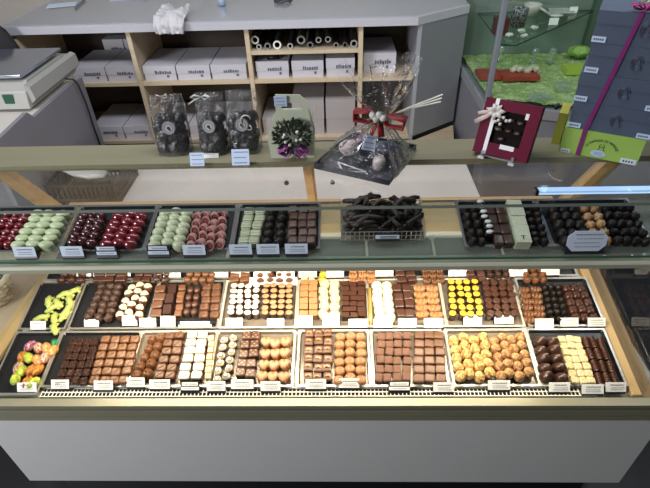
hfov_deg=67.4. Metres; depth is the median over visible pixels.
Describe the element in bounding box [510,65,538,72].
sweets
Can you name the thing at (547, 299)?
lump
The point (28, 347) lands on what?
egg
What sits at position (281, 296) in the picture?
cup
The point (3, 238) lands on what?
oval
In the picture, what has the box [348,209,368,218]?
stick
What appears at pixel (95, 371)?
square
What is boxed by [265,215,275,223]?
truffle
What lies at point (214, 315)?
chocolate
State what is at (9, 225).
oval
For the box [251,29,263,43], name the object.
paper roll
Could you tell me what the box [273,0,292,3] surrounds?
coiled cable
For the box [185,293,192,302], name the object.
oval
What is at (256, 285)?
chocolate
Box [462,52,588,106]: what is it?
paper
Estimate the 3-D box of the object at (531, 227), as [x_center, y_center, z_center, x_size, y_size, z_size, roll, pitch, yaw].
[0.484,-0.035,1.141,0.019,0.027,0.020,-21,42,-22]
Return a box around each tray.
[0,205,78,251]
[0,331,62,394]
[17,282,83,329]
[40,331,141,386]
[44,241,154,280]
[59,204,158,251]
[67,281,158,328]
[129,330,218,386]
[144,203,238,250]
[146,280,225,328]
[154,250,228,279]
[210,330,295,386]
[218,280,298,328]
[224,239,298,278]
[232,202,320,248]
[296,279,369,327]
[296,329,371,386]
[308,238,367,277]
[314,131,415,185]
[366,237,436,277]
[367,278,447,327]
[370,329,449,386]
[431,236,508,276]
[439,278,525,326]
[444,328,541,385]
[454,199,551,246]
[489,112,526,147]
[502,246,577,275]
[514,277,606,326]
[525,328,627,385]
[535,198,648,245]
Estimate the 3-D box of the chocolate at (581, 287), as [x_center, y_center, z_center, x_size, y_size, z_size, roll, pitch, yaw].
[0.776,0.137,1.478,0.022,0.025,0.026,-1,38,1]
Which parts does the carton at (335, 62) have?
lid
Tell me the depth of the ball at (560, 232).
1.12 m
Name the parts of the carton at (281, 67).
lid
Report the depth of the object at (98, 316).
1.45 m
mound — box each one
[532,336,546,347]
[533,345,547,355]
[536,353,550,364]
[537,363,551,372]
[538,371,553,383]
[546,336,559,347]
[547,344,560,354]
[550,353,563,364]
[551,362,566,373]
[553,372,568,381]
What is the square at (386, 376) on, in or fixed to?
in the serving tray at (373, 336)
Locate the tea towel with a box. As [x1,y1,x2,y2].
[153,3,190,34]
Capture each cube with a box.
[394,271,404,278]
[397,277,406,285]
[405,271,414,278]
[407,276,416,284]
[466,271,474,277]
[467,276,475,283]
[475,271,485,277]
[477,276,485,284]
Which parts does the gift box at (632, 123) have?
box lid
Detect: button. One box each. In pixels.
[483,224,493,231]
[483,230,493,240]
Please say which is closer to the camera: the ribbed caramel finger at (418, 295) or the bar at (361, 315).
the bar at (361, 315)
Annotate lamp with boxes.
[533,168,649,195]
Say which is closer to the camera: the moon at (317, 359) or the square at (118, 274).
the moon at (317, 359)
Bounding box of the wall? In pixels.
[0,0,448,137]
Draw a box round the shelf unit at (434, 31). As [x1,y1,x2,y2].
[0,0,469,144]
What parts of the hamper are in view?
white stem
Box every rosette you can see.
[318,287,328,295]
[318,294,328,303]
[318,310,326,319]
[319,280,329,288]
[319,301,328,310]
[329,280,339,288]
[329,287,339,294]
[329,302,339,311]
[330,294,340,303]
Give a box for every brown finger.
[422,272,429,277]
[423,278,430,284]
[429,272,436,277]
[431,278,438,284]
[436,273,443,277]
[438,277,444,284]
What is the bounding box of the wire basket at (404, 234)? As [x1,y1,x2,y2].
[340,197,425,240]
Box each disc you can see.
[10,240,26,246]
[15,234,28,242]
[19,227,32,235]
[24,222,36,228]
[25,240,40,250]
[28,215,40,222]
[28,234,43,241]
[32,228,45,236]
[36,221,49,229]
[38,240,55,252]
[40,216,51,222]
[42,210,55,216]
[42,234,58,245]
[45,228,61,238]
[49,222,66,233]
[51,215,67,226]
[56,213,71,220]
[300,272,306,277]
[308,272,314,277]
[333,375,343,384]
[334,341,344,349]
[334,349,344,358]
[334,358,344,367]
[334,366,344,375]
[335,333,345,341]
[344,357,354,365]
[345,332,355,340]
[345,340,354,348]
[345,348,354,357]
[345,364,355,373]
[345,373,355,377]
[355,341,365,349]
[355,357,365,366]
[355,365,365,375]
[356,332,365,341]
[356,349,366,357]
[356,375,366,384]
[372,281,381,289]
[372,287,382,295]
[372,293,381,302]
[373,300,383,308]
[374,306,384,314]
[375,312,384,318]
[382,281,391,289]
[382,287,392,295]
[382,294,392,302]
[384,300,393,308]
[384,306,394,314]
[385,313,395,322]
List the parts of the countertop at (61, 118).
corner post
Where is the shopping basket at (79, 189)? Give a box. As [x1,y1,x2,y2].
[43,170,138,204]
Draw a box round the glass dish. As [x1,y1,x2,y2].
[548,8,574,13]
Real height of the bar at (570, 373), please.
0.025 m
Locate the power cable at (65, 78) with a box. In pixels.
[65,78,100,144]
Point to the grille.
(44, 391)
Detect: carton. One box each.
[73,49,123,81]
[97,103,140,138]
[102,35,126,49]
[105,49,137,80]
[123,37,128,48]
[123,103,152,138]
[142,48,187,80]
[166,102,199,128]
[176,47,219,79]
[189,102,229,137]
[210,46,248,78]
[223,101,252,133]
[255,54,292,77]
[262,97,291,134]
[291,53,323,77]
[292,82,324,133]
[325,81,354,133]
[326,53,354,76]
[363,37,395,72]
[551,103,571,143]
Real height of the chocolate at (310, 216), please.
0.032 m
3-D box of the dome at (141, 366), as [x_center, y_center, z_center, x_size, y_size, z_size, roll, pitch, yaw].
[-0.512,0.340,1.353,0.028,0.035,0.033,0,38,2]
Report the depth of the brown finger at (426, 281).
1.51 m
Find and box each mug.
[510,6,528,27]
[524,2,541,15]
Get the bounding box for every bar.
[163,304,174,315]
[165,293,175,306]
[168,284,177,297]
[342,281,348,285]
[342,286,348,290]
[342,296,348,300]
[342,301,348,309]
[342,307,349,314]
[342,312,348,320]
[343,291,349,295]
[349,306,356,311]
[350,282,356,287]
[350,286,356,290]
[350,291,356,295]
[350,296,357,300]
[350,301,356,308]
[350,312,357,318]
[357,286,364,294]
[357,302,363,306]
[358,281,364,286]
[358,291,364,295]
[358,296,364,304]
[358,307,364,311]
[358,311,364,318]
[557,336,565,342]
[559,343,567,349]
[561,349,570,357]
[563,356,572,363]
[565,335,573,342]
[565,362,573,371]
[566,370,576,377]
[567,342,575,349]
[569,376,579,383]
[570,349,577,356]
[572,356,580,363]
[573,363,582,370]
[574,336,581,342]
[575,343,582,349]
[576,370,585,377]
[577,349,585,355]
[579,355,587,363]
[579,377,587,384]
[581,363,590,369]
[584,370,592,376]
[586,377,595,383]
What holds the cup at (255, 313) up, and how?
in the serving tray at (260, 323)
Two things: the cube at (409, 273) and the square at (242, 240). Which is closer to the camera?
the square at (242, 240)
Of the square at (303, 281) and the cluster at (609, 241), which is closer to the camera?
the cluster at (609, 241)
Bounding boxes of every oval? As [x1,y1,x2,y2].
[0,216,8,222]
[0,222,5,229]
[0,235,6,241]
[1,228,9,235]
[2,240,12,249]
[4,221,14,229]
[7,234,16,241]
[8,216,18,222]
[10,228,19,234]
[14,222,23,228]
[18,215,28,223]
[153,276,160,284]
[155,273,162,277]
[161,277,168,284]
[183,308,190,317]
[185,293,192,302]
[185,301,191,310]
[187,286,194,295]
[190,308,197,317]
[191,300,199,309]
[193,293,200,302]
[194,286,201,295]
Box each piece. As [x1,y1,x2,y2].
[174,310,182,319]
[175,304,183,312]
[176,297,184,304]
[177,291,185,299]
[178,284,186,293]
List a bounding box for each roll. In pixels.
[186,240,194,244]
[187,233,197,241]
[190,225,199,234]
[192,212,201,219]
[192,218,201,226]
[195,238,206,244]
[198,230,206,238]
[199,223,207,230]
[201,211,210,217]
[201,216,209,223]
[205,240,214,250]
[206,225,216,233]
[206,232,215,240]
[208,219,218,226]
[210,211,218,219]
[215,230,226,239]
[215,238,225,248]
[216,223,226,231]
[217,211,227,217]
[218,216,226,223]
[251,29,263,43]
[256,29,268,49]
[264,29,276,48]
[273,29,285,48]
[287,28,296,48]
[297,28,306,43]
[307,28,314,47]
[316,28,321,42]
[325,28,330,42]
[333,27,338,47]
[342,27,347,47]
[349,27,357,46]
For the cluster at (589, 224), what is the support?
on the serving tray at (545, 216)
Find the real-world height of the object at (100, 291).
0.033 m
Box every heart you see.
[256,371,267,381]
[258,360,268,371]
[259,349,270,360]
[260,337,270,348]
[267,371,278,380]
[269,360,279,371]
[270,339,281,348]
[270,348,280,360]
[278,372,289,383]
[279,359,290,370]
[280,337,291,347]
[280,348,290,359]
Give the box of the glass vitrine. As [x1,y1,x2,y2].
[449,0,649,253]
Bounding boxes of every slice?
[205,366,211,372]
[205,372,211,380]
[206,353,212,359]
[206,360,211,366]
[207,347,213,353]
[208,335,214,340]
[208,341,214,346]
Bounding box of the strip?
[204,153,218,157]
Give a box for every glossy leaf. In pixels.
[561,284,570,293]
[563,292,573,300]
[565,298,575,307]
[567,306,577,314]
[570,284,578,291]
[570,313,580,322]
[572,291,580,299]
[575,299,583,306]
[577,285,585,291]
[577,305,586,314]
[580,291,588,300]
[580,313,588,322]
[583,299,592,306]
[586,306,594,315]
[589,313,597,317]
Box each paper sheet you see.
[46,2,76,7]
[249,277,296,284]
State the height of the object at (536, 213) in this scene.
0.027 m
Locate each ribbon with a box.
[337,162,365,171]
[575,0,649,154]
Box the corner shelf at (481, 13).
[478,10,592,45]
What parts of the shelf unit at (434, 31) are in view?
shelf, shelf, shelf, shelf, panel, shelf, shelf, shelf, shelf, shelf, panel, angled panel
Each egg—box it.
[10,373,21,385]
[12,361,23,372]
[16,364,26,376]
[17,350,26,361]
[21,375,32,387]
[23,352,32,363]
[24,340,36,351]
[25,363,36,375]
[27,376,40,388]
[31,363,44,375]
[32,354,39,363]
[33,342,41,353]
[39,352,49,363]
[41,342,50,351]
[46,345,58,356]
[51,339,57,345]
[116,311,123,321]
[118,304,127,312]
[121,298,130,304]
[124,289,132,299]
[124,309,134,314]
[127,301,136,310]
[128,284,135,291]
[131,295,139,304]
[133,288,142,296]
[134,311,143,321]
[135,304,144,312]
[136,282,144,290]
[138,296,147,305]
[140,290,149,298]
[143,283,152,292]
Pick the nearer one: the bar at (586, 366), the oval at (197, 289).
the bar at (586, 366)
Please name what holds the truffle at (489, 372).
on the serving tray at (534, 380)
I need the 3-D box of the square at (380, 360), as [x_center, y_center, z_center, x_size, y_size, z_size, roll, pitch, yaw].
[0.153,0.322,1.344,0.023,0.027,0.026,0,38,2]
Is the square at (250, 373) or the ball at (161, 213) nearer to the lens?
the ball at (161, 213)
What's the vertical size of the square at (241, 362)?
0.027 m
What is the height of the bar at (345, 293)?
0.029 m
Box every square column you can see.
[150,309,162,318]
[151,300,164,310]
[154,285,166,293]
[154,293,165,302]
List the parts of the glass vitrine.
corner post, frame, post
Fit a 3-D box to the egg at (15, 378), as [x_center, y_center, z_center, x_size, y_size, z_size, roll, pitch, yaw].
[-0.851,0.372,1.341,0.026,0.030,0.038,-9,39,-9]
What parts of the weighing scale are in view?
weighing plate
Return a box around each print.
[162,122,174,134]
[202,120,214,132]
[235,119,247,130]
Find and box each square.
[89,375,100,384]
[91,367,102,377]
[92,276,103,283]
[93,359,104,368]
[94,273,104,275]
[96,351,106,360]
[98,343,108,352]
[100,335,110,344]
[100,376,109,380]
[102,276,114,283]
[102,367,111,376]
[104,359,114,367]
[105,273,116,276]
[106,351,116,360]
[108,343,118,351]
[109,376,119,384]
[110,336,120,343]
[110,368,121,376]
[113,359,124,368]
[114,276,127,284]
[116,273,127,277]
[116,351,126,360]
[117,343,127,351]
[118,375,128,384]
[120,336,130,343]
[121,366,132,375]
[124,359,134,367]
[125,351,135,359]
[127,343,137,351]
[130,335,139,343]
[154,371,164,379]
[156,363,166,372]
[158,355,169,364]
[161,347,171,356]
[162,339,172,347]
[165,332,174,340]
[165,371,176,381]
[166,364,178,373]
[169,355,180,364]
[171,347,182,356]
[172,340,183,348]
[174,331,184,340]
[229,276,239,283]
[230,272,239,276]
[235,367,245,378]
[237,358,246,368]
[238,236,248,243]
[238,349,248,358]
[240,229,250,236]
[240,272,249,276]
[240,276,249,284]
[240,340,249,350]
[241,221,251,229]
[242,331,251,340]
[243,215,253,223]
[244,207,254,218]
[245,368,255,379]
[246,359,256,369]
[248,236,259,249]
[248,348,258,359]
[250,229,261,241]
[250,340,259,349]
[251,331,260,340]
[252,221,263,233]
[254,214,265,224]
[255,207,265,217]
[299,303,308,310]
[299,310,307,315]
[300,285,308,293]
[300,291,308,300]
[300,297,308,306]
[301,279,308,284]
[309,285,317,293]
[309,292,317,299]
[309,297,317,303]
[309,304,317,311]
[309,310,317,319]
[310,279,317,288]
[374,373,382,383]
[375,365,383,373]
[376,348,383,355]
[376,355,384,365]
[377,332,384,341]
[377,340,385,349]
[383,373,391,383]
[384,356,392,364]
[384,364,392,374]
[385,332,392,340]
[385,341,393,348]
[385,347,393,356]
[393,284,400,294]
[393,332,401,340]
[393,357,400,365]
[393,365,400,372]
[393,373,401,380]
[394,292,402,302]
[394,340,401,348]
[394,348,402,357]
[395,300,403,310]
[396,308,405,319]
[402,284,410,292]
[402,348,409,357]
[402,365,410,373]
[402,372,410,380]
[403,291,412,301]
[403,332,410,340]
[403,340,410,348]
[403,356,411,365]
[404,299,413,308]
[405,309,413,317]
[413,356,422,365]
[413,365,423,374]
[413,374,423,383]
[414,331,423,339]
[414,339,423,347]
[414,348,423,356]
[424,331,433,340]
[424,339,433,347]
[424,347,434,356]
[424,356,434,365]
[424,365,434,374]
[424,373,434,383]
[434,331,442,339]
[434,339,443,349]
[434,347,445,357]
[435,356,445,364]
[435,365,445,374]
[435,373,445,381]
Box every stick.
[342,198,363,204]
[343,224,351,228]
[345,205,376,210]
[346,211,378,215]
[347,220,377,227]
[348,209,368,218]
[348,226,359,234]
[350,214,384,219]
[351,220,374,226]
[353,194,380,202]
[353,200,362,204]
[353,215,370,227]
[358,219,382,230]
[361,201,392,204]
[362,226,390,230]
[362,232,375,236]
[363,192,372,204]
[366,287,372,324]
[370,198,388,205]
[386,204,401,219]
[386,215,402,227]
[387,214,401,223]
[390,211,411,218]
[391,219,397,232]
[392,195,399,209]
[392,196,416,205]
[396,218,407,232]
[399,221,416,230]
[400,203,414,215]
[401,201,408,216]
[401,219,419,233]
[405,195,419,202]
[407,212,423,224]
[410,202,415,212]
[411,209,420,216]
[415,221,422,227]
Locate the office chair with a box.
[0,26,20,48]
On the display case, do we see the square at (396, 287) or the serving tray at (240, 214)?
the serving tray at (240, 214)
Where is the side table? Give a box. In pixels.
[0,245,60,331]
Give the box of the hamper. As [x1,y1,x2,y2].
[314,51,442,185]
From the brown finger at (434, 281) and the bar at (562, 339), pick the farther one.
the brown finger at (434, 281)
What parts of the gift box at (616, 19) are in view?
box lid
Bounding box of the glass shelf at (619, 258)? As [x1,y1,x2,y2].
[0,197,649,263]
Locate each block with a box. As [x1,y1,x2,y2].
[132,277,141,285]
[135,273,143,277]
[141,276,151,283]
[144,273,153,277]
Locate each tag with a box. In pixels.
[548,18,558,24]
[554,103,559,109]
[570,7,577,12]
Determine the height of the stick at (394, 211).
0.021 m
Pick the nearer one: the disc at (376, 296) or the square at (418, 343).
the square at (418, 343)
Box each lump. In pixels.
[57,277,66,283]
[60,274,68,278]
[67,277,75,283]
[76,277,85,283]
[78,273,86,277]
[486,272,493,277]
[494,271,501,277]
[502,272,509,277]
[523,272,529,277]
[523,277,530,283]
[530,272,538,277]
[531,277,539,283]
[538,272,546,276]
[539,276,547,283]
[541,285,547,291]
[543,291,549,296]
[544,297,550,303]
[545,303,551,309]
[546,309,553,315]
[548,284,554,290]
[550,290,556,296]
[551,296,556,303]
[552,303,559,309]
[554,308,560,315]
[555,284,561,290]
[555,315,561,322]
[556,290,562,296]
[557,297,564,303]
[559,303,566,309]
[560,309,567,315]
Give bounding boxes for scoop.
[63,170,107,178]
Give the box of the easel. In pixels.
[477,150,514,165]
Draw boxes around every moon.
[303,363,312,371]
[303,372,312,382]
[304,337,313,346]
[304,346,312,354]
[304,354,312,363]
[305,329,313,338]
[313,354,322,363]
[313,373,321,378]
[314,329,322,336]
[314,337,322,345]
[314,345,322,355]
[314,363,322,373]
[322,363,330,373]
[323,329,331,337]
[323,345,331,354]
[323,355,332,365]
[323,372,332,382]
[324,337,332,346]
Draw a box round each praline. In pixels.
[495,126,502,130]
[497,136,504,140]
[504,128,511,132]
[513,131,521,135]
[516,121,524,125]
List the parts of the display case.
frame, rail, pane, shelf rail, rail, panel, frame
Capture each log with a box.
[581,336,590,349]
[585,348,594,360]
[588,336,597,349]
[589,359,599,373]
[592,348,602,361]
[593,372,602,383]
[596,337,605,349]
[597,360,606,373]
[600,348,609,361]
[601,372,611,384]
[605,360,614,373]
[609,372,618,381]
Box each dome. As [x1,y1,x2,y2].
[132,370,142,377]
[135,361,146,371]
[139,353,149,362]
[142,368,153,380]
[144,344,152,354]
[146,359,157,370]
[147,335,156,344]
[150,350,160,361]
[153,342,162,352]
[156,333,164,343]
[214,366,222,376]
[214,375,221,380]
[216,359,224,368]
[217,352,225,360]
[219,343,227,352]
[220,336,228,344]
[222,372,231,381]
[225,364,233,373]
[226,356,233,364]
[228,348,235,357]
[229,341,237,349]
[230,334,237,342]
[256,278,263,282]
[267,272,274,276]
[276,278,283,282]
[285,277,292,282]
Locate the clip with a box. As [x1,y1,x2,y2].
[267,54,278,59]
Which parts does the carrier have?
panel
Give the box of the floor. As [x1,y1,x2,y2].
[0,138,649,487]
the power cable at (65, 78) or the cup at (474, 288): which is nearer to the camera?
the cup at (474, 288)
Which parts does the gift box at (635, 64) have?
box lid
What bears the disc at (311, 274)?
on the serving tray at (328, 246)
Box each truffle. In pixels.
[153,123,163,133]
[154,112,165,124]
[157,143,168,153]
[158,133,168,144]
[165,112,175,123]
[168,132,178,143]
[168,143,177,152]
[174,121,185,132]
[175,111,186,122]
[177,142,188,151]
[178,132,189,142]
[198,121,204,132]
[200,111,207,121]
[200,141,209,151]
[201,132,209,143]
[207,111,215,122]
[208,143,216,151]
[209,132,216,143]
[214,111,225,122]
[214,122,223,131]
[215,143,225,151]
[216,132,226,143]
[228,121,237,131]
[230,110,239,121]
[230,141,239,148]
[232,131,240,142]
[239,110,247,120]
[239,141,247,148]
[241,131,248,141]
[247,120,256,130]
[247,141,257,150]
[248,110,258,121]
[249,130,259,142]
[261,237,271,243]
[263,222,274,230]
[263,229,273,238]
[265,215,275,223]
[267,207,277,216]
[273,237,284,246]
[275,222,285,230]
[275,230,285,238]
[276,214,286,223]
[277,210,287,216]
[448,335,458,345]
[449,344,460,354]
[451,353,461,363]
[453,362,463,372]
[455,370,465,382]
[457,332,468,342]
[459,341,469,351]
[461,204,468,213]
[461,349,471,359]
[462,212,470,221]
[463,220,471,230]
[463,359,473,368]
[464,368,474,379]
[466,228,474,238]
[468,236,476,247]
[468,335,478,345]
[469,208,476,214]
[469,344,479,354]
[470,212,477,222]
[471,353,482,362]
[472,219,480,230]
[473,361,484,371]
[474,371,484,383]
[475,228,483,238]
[477,237,485,247]
[477,332,487,342]
[479,340,489,350]
[480,349,491,358]
[482,358,492,367]
[484,367,495,378]
[488,336,498,345]
[490,344,500,353]
[492,352,502,362]
[493,361,503,372]
[495,371,506,379]
[497,333,506,342]
[499,341,508,350]
[501,349,511,359]
[502,359,512,368]
[504,368,514,378]
[506,335,515,344]
[509,344,518,353]
[510,352,520,362]
[512,361,522,371]
[514,371,524,382]
[515,332,525,341]
[516,341,526,350]
[519,349,529,358]
[520,358,531,367]
[523,366,534,378]
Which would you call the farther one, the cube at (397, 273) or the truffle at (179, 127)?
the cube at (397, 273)
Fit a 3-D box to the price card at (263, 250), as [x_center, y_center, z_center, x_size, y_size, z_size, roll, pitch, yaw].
[-0.131,0.011,1.127,0.052,0.034,0.022,-1,38,2]
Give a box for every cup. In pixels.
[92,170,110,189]
[227,309,235,317]
[228,305,235,312]
[229,299,236,307]
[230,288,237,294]
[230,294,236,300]
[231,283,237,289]
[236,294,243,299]
[236,305,243,310]
[236,309,243,317]
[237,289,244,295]
[237,298,244,307]
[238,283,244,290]
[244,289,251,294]
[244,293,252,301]
[244,299,251,305]
[244,304,251,312]
[244,310,251,319]
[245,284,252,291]
[251,304,258,310]
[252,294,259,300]
[252,299,259,307]
[252,310,259,319]
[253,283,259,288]
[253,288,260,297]
[261,288,269,295]
[261,305,268,310]
[261,310,268,319]
[262,293,269,299]
[262,299,269,307]
[263,283,269,291]
[269,300,276,305]
[270,282,277,289]
[270,288,277,293]
[270,294,277,301]
[270,304,277,311]
[270,310,277,318]
[277,304,284,312]
[277,310,284,318]
[278,283,285,289]
[278,293,284,299]
[278,299,284,304]
[279,289,285,296]
[285,299,292,305]
[285,310,292,319]
[286,283,292,291]
[286,288,292,294]
[286,293,293,301]
[286,304,292,310]
[447,279,454,288]
[447,285,455,294]
[448,292,455,299]
[448,298,455,306]
[448,304,456,312]
[449,310,456,320]
[455,279,461,287]
[455,285,462,294]
[456,291,464,300]
[456,298,463,307]
[457,304,465,313]
[458,310,466,320]
[463,279,469,286]
[463,286,470,292]
[464,292,471,301]
[465,297,473,306]
[466,304,473,311]
[467,311,473,317]
[470,279,477,288]
[471,285,478,294]
[472,291,479,299]
[473,298,481,307]
[474,304,482,313]
[476,310,483,316]
[481,279,489,289]
[481,285,489,295]
[482,291,491,300]
[483,297,492,307]
[483,303,492,313]
[485,310,494,320]
[489,280,497,286]
[490,286,497,292]
[491,291,498,299]
[492,298,500,304]
[492,304,500,311]
[493,310,501,318]
[497,280,505,287]
[497,285,505,292]
[498,291,506,299]
[499,297,508,305]
[500,304,509,311]
[502,309,510,316]
[505,280,514,285]
[505,285,513,295]
[507,291,515,298]
[508,297,515,305]
[509,303,517,310]
[511,310,518,320]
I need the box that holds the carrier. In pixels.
[268,94,315,159]
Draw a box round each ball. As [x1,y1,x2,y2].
[67,237,78,245]
[70,231,80,238]
[72,224,82,232]
[75,218,85,225]
[77,236,88,245]
[78,213,87,219]
[80,229,90,237]
[83,223,92,230]
[86,217,95,224]
[86,238,97,248]
[88,213,95,217]
[89,231,100,240]
[91,224,102,233]
[94,218,104,226]
[96,213,106,220]
[99,239,112,245]
[102,232,114,239]
[105,225,118,233]
[108,219,121,226]
[112,213,123,220]
[112,237,124,247]
[114,230,127,239]
[118,224,130,232]
[121,217,133,225]
[123,239,137,249]
[124,212,136,218]
[126,232,139,241]
[129,225,142,234]
[132,218,145,227]
[134,212,147,221]
[148,240,160,244]
[150,234,162,242]
[152,227,165,235]
[155,220,166,230]
[157,215,168,221]
[159,212,170,216]
[161,237,173,248]
[162,231,174,238]
[166,225,177,234]
[167,219,178,225]
[169,213,179,220]
[172,240,185,251]
[173,234,186,242]
[175,227,188,236]
[177,222,190,230]
[178,215,191,223]
[180,212,192,218]
[319,271,326,277]
[547,207,557,214]
[550,211,560,222]
[552,219,563,230]
[556,228,566,238]
[558,207,567,213]
[559,235,567,247]
[560,211,570,221]
[564,219,574,229]
[567,228,575,235]
[568,206,577,213]
[571,212,580,220]
[573,220,584,230]
[601,206,611,213]
[603,211,611,221]
[605,219,616,229]
[609,228,619,238]
[611,206,617,213]
[611,211,622,221]
[611,236,622,246]
[616,219,625,229]
[617,206,626,211]
[619,228,629,236]
[621,236,631,246]
[622,211,629,219]
[623,220,632,227]
[625,206,634,212]
[628,211,639,221]
[628,226,638,237]
[630,236,640,247]
[633,219,642,228]
[635,228,647,238]
[639,237,649,247]
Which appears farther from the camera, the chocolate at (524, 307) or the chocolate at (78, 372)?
the chocolate at (524, 307)
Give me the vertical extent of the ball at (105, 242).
0.027 m
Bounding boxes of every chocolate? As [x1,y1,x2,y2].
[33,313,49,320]
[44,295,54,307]
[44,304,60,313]
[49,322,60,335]
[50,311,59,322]
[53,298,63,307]
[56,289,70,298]
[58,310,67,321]
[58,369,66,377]
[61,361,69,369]
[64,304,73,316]
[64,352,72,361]
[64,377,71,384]
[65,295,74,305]
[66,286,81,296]
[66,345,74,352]
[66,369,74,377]
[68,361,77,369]
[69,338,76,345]
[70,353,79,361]
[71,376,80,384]
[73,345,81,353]
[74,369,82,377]
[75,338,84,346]
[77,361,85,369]
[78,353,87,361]
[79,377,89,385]
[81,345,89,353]
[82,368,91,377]
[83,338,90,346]
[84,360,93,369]
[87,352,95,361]
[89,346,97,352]
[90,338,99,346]
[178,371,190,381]
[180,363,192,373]
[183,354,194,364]
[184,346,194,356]
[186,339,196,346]
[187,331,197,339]
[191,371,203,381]
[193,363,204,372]
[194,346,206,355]
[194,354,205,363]
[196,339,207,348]
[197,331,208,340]
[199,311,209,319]
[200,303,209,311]
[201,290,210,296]
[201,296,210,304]
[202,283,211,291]
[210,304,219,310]
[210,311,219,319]
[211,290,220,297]
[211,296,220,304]
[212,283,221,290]
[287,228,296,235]
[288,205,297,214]
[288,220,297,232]
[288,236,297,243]
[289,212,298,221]
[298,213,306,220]
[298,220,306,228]
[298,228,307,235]
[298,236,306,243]
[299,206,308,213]
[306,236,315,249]
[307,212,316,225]
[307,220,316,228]
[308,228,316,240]
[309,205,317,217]
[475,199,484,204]
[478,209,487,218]
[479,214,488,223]
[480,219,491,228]
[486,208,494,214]
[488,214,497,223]
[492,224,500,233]
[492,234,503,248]
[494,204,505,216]
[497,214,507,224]
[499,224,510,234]
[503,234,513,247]
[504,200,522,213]
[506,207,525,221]
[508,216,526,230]
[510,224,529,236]
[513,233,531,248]
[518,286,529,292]
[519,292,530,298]
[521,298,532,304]
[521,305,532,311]
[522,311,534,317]
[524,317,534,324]
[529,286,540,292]
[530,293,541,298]
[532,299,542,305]
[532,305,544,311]
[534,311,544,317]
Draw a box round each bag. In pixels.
[148,93,193,151]
[188,91,229,151]
[225,88,262,150]
[567,45,589,57]
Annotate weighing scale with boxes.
[0,48,78,109]
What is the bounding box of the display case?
[0,137,649,487]
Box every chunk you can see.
[349,273,356,278]
[349,278,357,283]
[358,272,366,277]
[367,273,374,278]
[368,278,375,284]
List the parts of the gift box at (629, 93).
box lid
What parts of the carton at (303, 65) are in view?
lid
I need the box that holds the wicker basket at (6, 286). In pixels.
[0,274,13,306]
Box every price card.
[12,247,41,259]
[17,383,39,391]
[30,321,48,330]
[51,380,70,390]
[59,246,87,258]
[75,273,92,278]
[84,319,100,326]
[94,246,120,258]
[94,381,114,391]
[122,315,138,326]
[126,378,146,388]
[139,318,157,326]
[146,245,172,257]
[149,379,171,390]
[160,316,176,326]
[163,273,182,277]
[177,321,213,329]
[180,381,200,392]
[182,245,207,257]
[189,153,204,165]
[207,381,226,392]
[214,272,228,279]
[226,318,243,328]
[229,244,253,257]
[231,149,249,164]
[231,379,254,390]
[254,272,268,276]
[256,244,279,256]
[260,381,280,392]
[267,319,284,328]
[277,271,294,277]
[285,244,307,256]
[297,315,312,325]
[299,271,316,279]
[305,379,325,390]
[322,313,338,325]
[326,271,343,278]
[339,378,358,389]
[348,319,367,328]
[373,319,392,328]
[375,233,398,241]
[375,271,392,278]
[388,381,409,392]
[397,318,416,328]
[423,318,442,329]
[432,382,453,393]
[447,270,466,277]
[462,315,481,327]
[486,380,509,391]
[493,315,512,324]
[509,269,526,278]
[533,319,553,329]
[540,269,558,276]
[546,382,569,393]
[558,318,577,327]
[562,231,607,253]
[578,384,603,395]
[585,318,605,327]
[604,382,625,393]
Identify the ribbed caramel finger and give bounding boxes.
[413,285,424,292]
[414,292,425,298]
[414,298,426,304]
[415,305,427,311]
[415,311,427,319]
[425,285,437,291]
[426,291,437,298]
[427,298,439,304]
[428,305,440,312]
[430,312,442,317]
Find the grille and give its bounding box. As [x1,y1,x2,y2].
[39,387,581,396]
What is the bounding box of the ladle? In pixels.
[540,7,563,16]
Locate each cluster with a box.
[578,206,588,214]
[582,212,592,222]
[584,220,595,230]
[589,206,598,214]
[592,212,602,221]
[595,219,605,230]
[600,228,609,235]
[604,236,611,247]
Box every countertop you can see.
[0,0,469,34]
[0,77,104,205]
[57,164,479,201]
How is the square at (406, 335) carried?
in the serving tray at (373, 336)
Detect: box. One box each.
[472,97,544,163]
[475,68,501,79]
[491,15,510,35]
[498,69,540,80]
[558,109,646,165]
[560,63,583,74]
[567,101,649,139]
[573,56,649,111]
[584,42,649,80]
[591,0,649,47]

